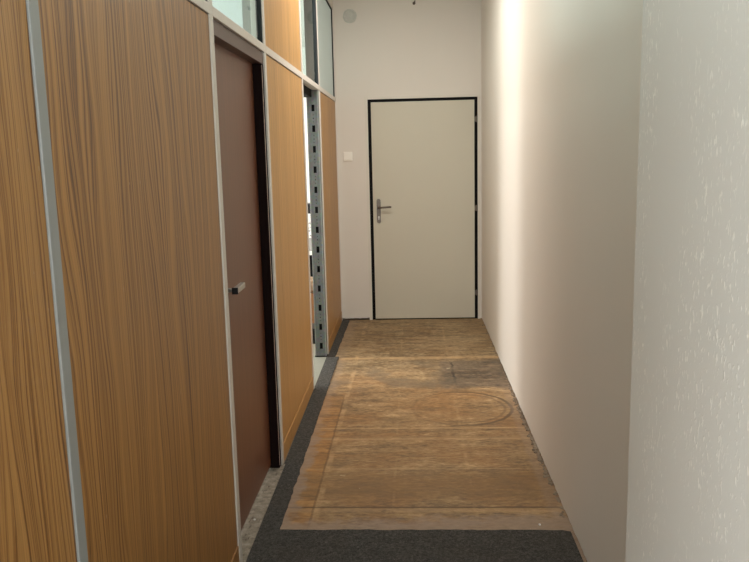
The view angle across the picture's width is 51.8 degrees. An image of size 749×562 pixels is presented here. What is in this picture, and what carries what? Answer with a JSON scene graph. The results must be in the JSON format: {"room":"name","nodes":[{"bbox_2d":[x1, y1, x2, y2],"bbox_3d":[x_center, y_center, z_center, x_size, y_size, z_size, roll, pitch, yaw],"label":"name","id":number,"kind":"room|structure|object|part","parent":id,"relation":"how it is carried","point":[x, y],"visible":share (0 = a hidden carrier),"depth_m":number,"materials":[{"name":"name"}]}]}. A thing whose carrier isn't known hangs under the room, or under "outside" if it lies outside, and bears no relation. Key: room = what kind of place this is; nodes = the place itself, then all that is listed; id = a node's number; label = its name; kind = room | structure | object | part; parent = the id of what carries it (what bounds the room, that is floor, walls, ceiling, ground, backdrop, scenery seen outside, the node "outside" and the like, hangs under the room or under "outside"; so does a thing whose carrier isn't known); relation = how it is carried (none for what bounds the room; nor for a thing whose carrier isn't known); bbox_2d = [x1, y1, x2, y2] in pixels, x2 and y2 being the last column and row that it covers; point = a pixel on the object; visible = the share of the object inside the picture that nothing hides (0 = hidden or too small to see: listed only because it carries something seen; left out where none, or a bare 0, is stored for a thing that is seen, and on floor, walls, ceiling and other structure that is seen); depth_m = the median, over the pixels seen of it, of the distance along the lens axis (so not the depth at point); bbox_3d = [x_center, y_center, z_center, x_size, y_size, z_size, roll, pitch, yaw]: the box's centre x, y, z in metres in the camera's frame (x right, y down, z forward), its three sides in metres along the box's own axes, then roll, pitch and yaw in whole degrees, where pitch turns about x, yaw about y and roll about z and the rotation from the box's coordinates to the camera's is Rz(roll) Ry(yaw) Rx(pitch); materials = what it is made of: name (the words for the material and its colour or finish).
{"room":"office corridor","nodes":[
{"label":"office corridor","id":0,"kind":"room"},
{"bbox_2d":[0,0,342,561],"bbox_3d":[-0.524,-0.525,3.587,0.058,2.960,6.959,-1,9,3],"label":"wall","id":1,"kind":"structure","parent":0,"point":[118,429],"depth_m":1.84,"materials":[{"name":"wood"}]},
{"bbox_3d":[-0.638,0.358,0.870,0.030,1.908,1.230,-1,9,3],"label":"wood panel","id":2,"kind":"part","parent":1,"relation":"part of","materials":[{"name":"brown wood"}]},
{"bbox_3d":[-0.627,-0.169,1.427,0.057,2.960,0.037,-1,9,3],"label":"post","id":3,"kind":"part","parent":1,"relation":"part of","materials":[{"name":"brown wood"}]},
{"bbox_3d":[-0.579,0.151,2.126,0.030,1.908,1.238,-1,9,3],"label":"wood panel","id":4,"kind":"part","parent":1,"relation":"part of","materials":[{"name":"brown wood"}]},
{"bbox_3d":[-0.607,-0.811,1.969,0.052,0.034,1.242,-1,9,3],"label":"rail","id":5,"kind":"part","parent":1,"relation":"part of","materials":[{"name":"metal"}]},
{"bbox_3d":[-0.567,-0.377,2.692,0.057,2.960,0.046,-1,9,3],"label":"post","id":6,"kind":"part","parent":1,"relation":"part of","materials":[{"name":"metal"}]},
{"bbox_3d":[-0.553,1.140,2.288,0.034,0.092,1.240,-1,9,3],"label":"skirting","id":7,"kind":"part","parent":1,"relation":"part of","materials":[{"name":"brown wood"}]},
{"bbox_3d":[-0.554,-0.995,3.088,0.052,0.034,0.936,-1,9,3],"label":"rail","id":8,"kind":"part","parent":1,"relation":"part of","materials":[{"name":"metal"}]},
{"bbox_2d":[213,19,280,529],"bbox_3d":[-0.548,0.010,3.253,0.102,2.002,0.936,-1,9,3],"label":"door","id":9,"kind":"structure","parent":1,"relation":"in","point":[239,65],"depth_m":3.37,"materials":[{"name":"brown paint"}]},
{"bbox_3d":[-0.525,0.038,2.905,0.023,0.025,0.006,-1,9,3],"label":"handle","id":10,"kind":"part","parent":9,"relation":"part of","materials":[{"name":"black plastic"}]},
{"bbox_3d":[-0.542,0.028,2.970,0.059,0.044,0.147,-1,9,3],"label":"handle","id":11,"kind":"part","parent":9,"relation":"part of","materials":[{"name":"silver metal"}]},
{"bbox_2d":[255,0,262,42],"bbox_3d":[-0.556,-1.386,3.023,0.025,0.758,0.936,-1,9,3],"label":"window","id":12,"kind":"structure","parent":1,"relation":"in","point":[257,2],"depth_m":3.52,"materials":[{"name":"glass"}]},
{"bbox_3d":[-0.521,-0.536,3.657,0.057,2.960,0.040,-1,9,3],"label":"post","id":13,"kind":"part","parent":1,"relation":"part of","materials":[{"name":"metal"}]},
{"bbox_3d":[-0.506,-1.565,4.119,0.030,0.751,1.202,-1,9,3],"label":"wood panel","id":14,"kind":"part","parent":1,"relation":"part of","materials":[{"name":"brown wood"}]},
{"bbox_3d":[-0.502,-1.175,4.183,0.052,0.034,1.206,-1,9,3],"label":"rail","id":15,"kind":"part","parent":1,"relation":"part of","materials":[{"name":"metal"}]},
{"bbox_3d":[-0.474,-0.213,4.340,0.030,1.908,1.202,-1,9,3],"label":"wood panel","id":16,"kind":"part","parent":1,"relation":"part of","materials":[{"name":"brown wood"}]},
{"bbox_3d":[-0.449,0.775,4.501,0.034,0.092,1.204,-1,9,3],"label":"skirting","id":17,"kind":"part","parent":1,"relation":"part of","materials":[{"name":"brown wood"}]},
{"bbox_3d":[-0.463,-0.739,4.885,0.057,2.960,0.040,-1,9,3],"label":"post","id":18,"kind":"part","parent":1,"relation":"part of","materials":[{"name":"metal"}]},
{"bbox_2d":[303,85,310,96],"bbox_3d":[-0.536,-1.311,5.207,0.108,0.079,0.855,-1,9,3],"label":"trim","id":19,"kind":"structure","parent":1,"relation":"attached to","point":[307,91],"depth_m":5.42,"materials":[{"name":"grey metal"}]},
{"bbox_3d":[-0.452,-1.351,5.251,0.052,0.034,0.882,-1,9,3],"label":"rail","id":20,"kind":"part","parent":1,"relation":"part of","materials":[{"name":"metal"}]},
{"bbox_3d":[-0.403,-0.888,5.790,0.022,2.960,0.034,-1,9,3],"label":"post","id":21,"kind":"part","parent":1,"relation":"part of","materials":[{"name":"metal"}]},
{"bbox_2d":[317,0,334,96],"bbox_3d":[-0.404,-1.915,6.240,0.025,0.758,1.187,-1,9,3],"label":"window","id":22,"kind":"structure","parent":1,"relation":"in","point":[324,10],"depth_m":6.32,"materials":[{"name":"clear glass"}]},
{"bbox_3d":[-0.402,-1.525,6.304,0.052,0.034,1.187,-1,9,3],"label":"rail","id":23,"kind":"part","parent":1,"relation":"part of","materials":[{"name":"metal"}]},
{"bbox_3d":[-0.374,-0.563,6.461,0.030,1.908,1.183,-1,9,3],"label":"wood panel","id":24,"kind":"part","parent":1,"relation":"part of","materials":[{"name":"brown wood"}]},
{"bbox_3d":[-0.348,0.426,6.623,0.034,0.092,1.185,-1,9,3],"label":"skirting","id":25,"kind":"part","parent":1,"relation":"part of","materials":[{"name":"brown wood"}]},
{"bbox_3d":[-0.363,-1.086,6.997,0.057,2.960,0.040,-1,9,3],"label":"post","id":26,"kind":"part","parent":1,"relation":"part of","materials":[{"name":"metal"}]},
{"bbox_2d":[212,0,242,27],"bbox_3d":[-2.434,-0.716,5.035,3.860,2.960,0.070,-1,9,3],"label":"wall","id":27,"kind":"structure","parent":0,"point":[232,9],"depth_m":4.77,"materials":[{"name":"white paint"}]},
{"bbox_2d":[242,0,251,34],"bbox_3d":[-0.627,-0.704,4.697,0.178,2.960,0.430,-1,9,3],"label":"column","id":28,"kind":"structure","parent":0,"point":[246,14],"depth_m":4.35,"materials":[{"name":"white paint"}]},
{"bbox_2d":[300,0,304,46],"bbox_3d":[-1.757,-2.041,3.552,5.400,0.100,13.900,-1,9,3],"label":"ceiling","id":29,"kind":"structure","parent":0,"point":[301,1],"depth_m":8.41,"materials":[{"name":"paint"}]},
{"bbox_2d":[302,47,309,202],"bbox_3d":[-2.150,-1.635,10.612,3.900,2.960,0.150,-1,9,3],"label":"wall","id":30,"kind":"structure","parent":0,"point":[303,48],"depth_m":10.42,"materials":[{"name":"white paint"}]},
{"bbox_2d":[333,0,481,318],"bbox_3d":[0.334,-1.114,7.051,1.400,2.956,0.140,-1,9,3],"label":"wall","id":31,"kind":"structure","parent":0,"point":[391,47],"depth_m":6.86,"materials":[{"name":"beige paint"}]},
{"bbox_2d":[343,152,352,160],"bbox_3d":[-0.241,-1.130,6.996,0.082,0.082,0.017,-1,9,3],"label":"light switch","id":32,"kind":"object","parent":31,"relation":"attached to","point":[347,156],"visible":1,"depth_m":6.99,"materials":[{"name":"white plastic"}]},
{"bbox_2d":[343,9,356,22],"bbox_3d":[-0.218,-2.336,6.798,0.124,0.124,0.015,-1,9,3],"label":"plaster patch","id":33,"kind":"object","parent":31,"relation":"attached to","point":[349,15],"visible":1,"depth_m":6.80,"materials":[{"name":"white paint"}]},
{"bbox_2d":[364,93,479,319],"bbox_3d":[0.449,-0.657,7.088,1.033,2.046,0.185,-1,9,3],"label":"door","id":34,"kind":"structure","parent":31,"relation":"in","point":[422,151],"depth_m":7.05,"materials":[{"name":"white paint"}]},
{"bbox_3d":[0.039,-0.640,7.070,0.037,0.224,0.011,-1,9,3],"label":"handle plate","id":35,"kind":"part","parent":34,"relation":"part of","materials":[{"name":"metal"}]},
{"bbox_2d":[280,317,586,561],"bbox_3d":[-1.564,0.566,6.610,5.400,0.120,8.700,-1,9,3],"label":"floor","id":36,"kind":"structure","parent":0,"point":[419,426],"depth_m":4.13,"materials":[{"name":"brown wood"}]},
{"bbox_2d":[241,464,284,561],"bbox_3d":[-0.527,1.001,3.421,0.112,0.008,0.948,-1,9,3],"label":"threshold","id":37,"kind":"object","parent":36,"relation":"on","point":[250,529],"visible":0.47,"depth_m":3.38,"materials":[{"name":"grey stone"}]},
{"bbox_2d":[310,255,312,276],"bbox_3d":[-0.671,-0.018,7.945,0.150,0.569,0.395,-1,9,3],"label":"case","id":38,"kind":"object","parent":36,"relation":"on","point":[311,270],"visible":0.02,"depth_m":7.72,"materials":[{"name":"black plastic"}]},
{"bbox_2d":[311,293,313,322],"bbox_3d":[-0.629,0.235,7.300,0.290,0.276,0.305,-1,9,3],"label":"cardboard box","id":39,"kind":"object","parent":36,"relation":"on","point":[312,298],"visible":0.02,"depth_m":7.15,"materials":[{"name":"brown cardboard"}]},
{"bbox_2d":[310,277,312,292],"bbox_3d":[-0.595,0.027,7.256,0.217,0.149,0.246,-1,9,3],"label":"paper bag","id":40,"kind":"object","parent":39,"relation":"on","point":[311,278],"visible":0.06,"depth_m":7.17,"materials":[{"name":"brown paper"}]},
{"bbox_2d":[312,323,314,343],"bbox_3d":[-0.544,0.441,6.480,0.115,0.129,0.220,-1,9,3],"label":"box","id":41,"kind":"object","parent":36,"relation":"on","point":[313,325],"visible":0.16,"depth_m":6.37,"materials":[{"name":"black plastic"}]},
{"bbox_2d":[303,0,327,356],"bbox_3d":[-0.444,-0.879,5.748,0.097,2.958,0.068,-1,9,3],"label":"upright","id":42,"kind":"object","parent":36,"relation":"on","point":[310,23],"visible":0.9,"depth_m":5.75,"materials":[{"name":"metal"}]},
{"bbox_2d":[328,320,349,356],"bbox_3d":[-0.295,0.474,6.599,0.068,0.006,1.317,-1,9,3],"label":"carpet offcut","id":43,"kind":"object","parent":36,"relation":"on","point":[334,349],"visible":1,"depth_m":6.51,"materials":[{"name":"grey carpet"}]},
{"bbox_2d":[246,357,583,561],"bbox_3d":[0.172,0.943,3.665,1.294,0.006,4.535,-1,9,3],"label":"carpet","id":44,"kind":"object","parent":36,"relation":"on","point":[272,543],"visible":1,"depth_m":3.07,"materials":[{"name":"grey carpet"}]},
{"bbox_2d":[482,325,564,517],"bbox_3d":[0.887,0.684,5.123,0.043,0.014,3.794,-1,9,3],"label":"crumbs","id":45,"kind":"object","parent":36,"relation":"on","point":[535,449],"visible":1,"depth_m":4.05,"materials":[{"name":"grey"}]},
{"bbox_3d":[-0.948,-0.027,7.903,0.820,0.612,0.600,-1,9,3],"label":"side table","id":46,"kind":"object","parent":36,"relation":"on","visible":0},
{"bbox_2d":[309,238,311,250],"bbox_3d":[-0.708,-0.385,7.767,0.265,0.127,0.330,-1,9,3],"label":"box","id":47,"kind":"object","parent":46,"relation":"on","point":[310,243],"visible":0.02,"depth_m":7.60,"materials":[{"name":"white cardboard"}]},
{"bbox_2d":[308,213,310,237],"bbox_3d":[-0.707,-0.565,7.732,0.235,0.240,0.280,-1,9,3],"label":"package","id":48,"kind":"object","parent":47,"relation":"on","point":[309,216],"visible":0.02,"depth_m":7.59},
{"bbox_2d":[481,0,642,561],"bbox_3d":[0.893,-0.622,3.962,0.140,2.957,6.296,-1,9,3],"label":"wall","id":49,"kind":"structure","parent":0,"point":[560,79],"depth_m":3.14,"materials":[{"name":"beige paint"}]},
{"bbox_2d":[625,0,748,561],"bbox_3d":[0.542,0.191,-0.942,0.410,2.960,4.531,-1,9,3],"label":"wall pier","id":50,"kind":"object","parent":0,"point":[688,494],"visible":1,"depth_m":1.05,"materials":[{"name":"white paint"}]}
]}

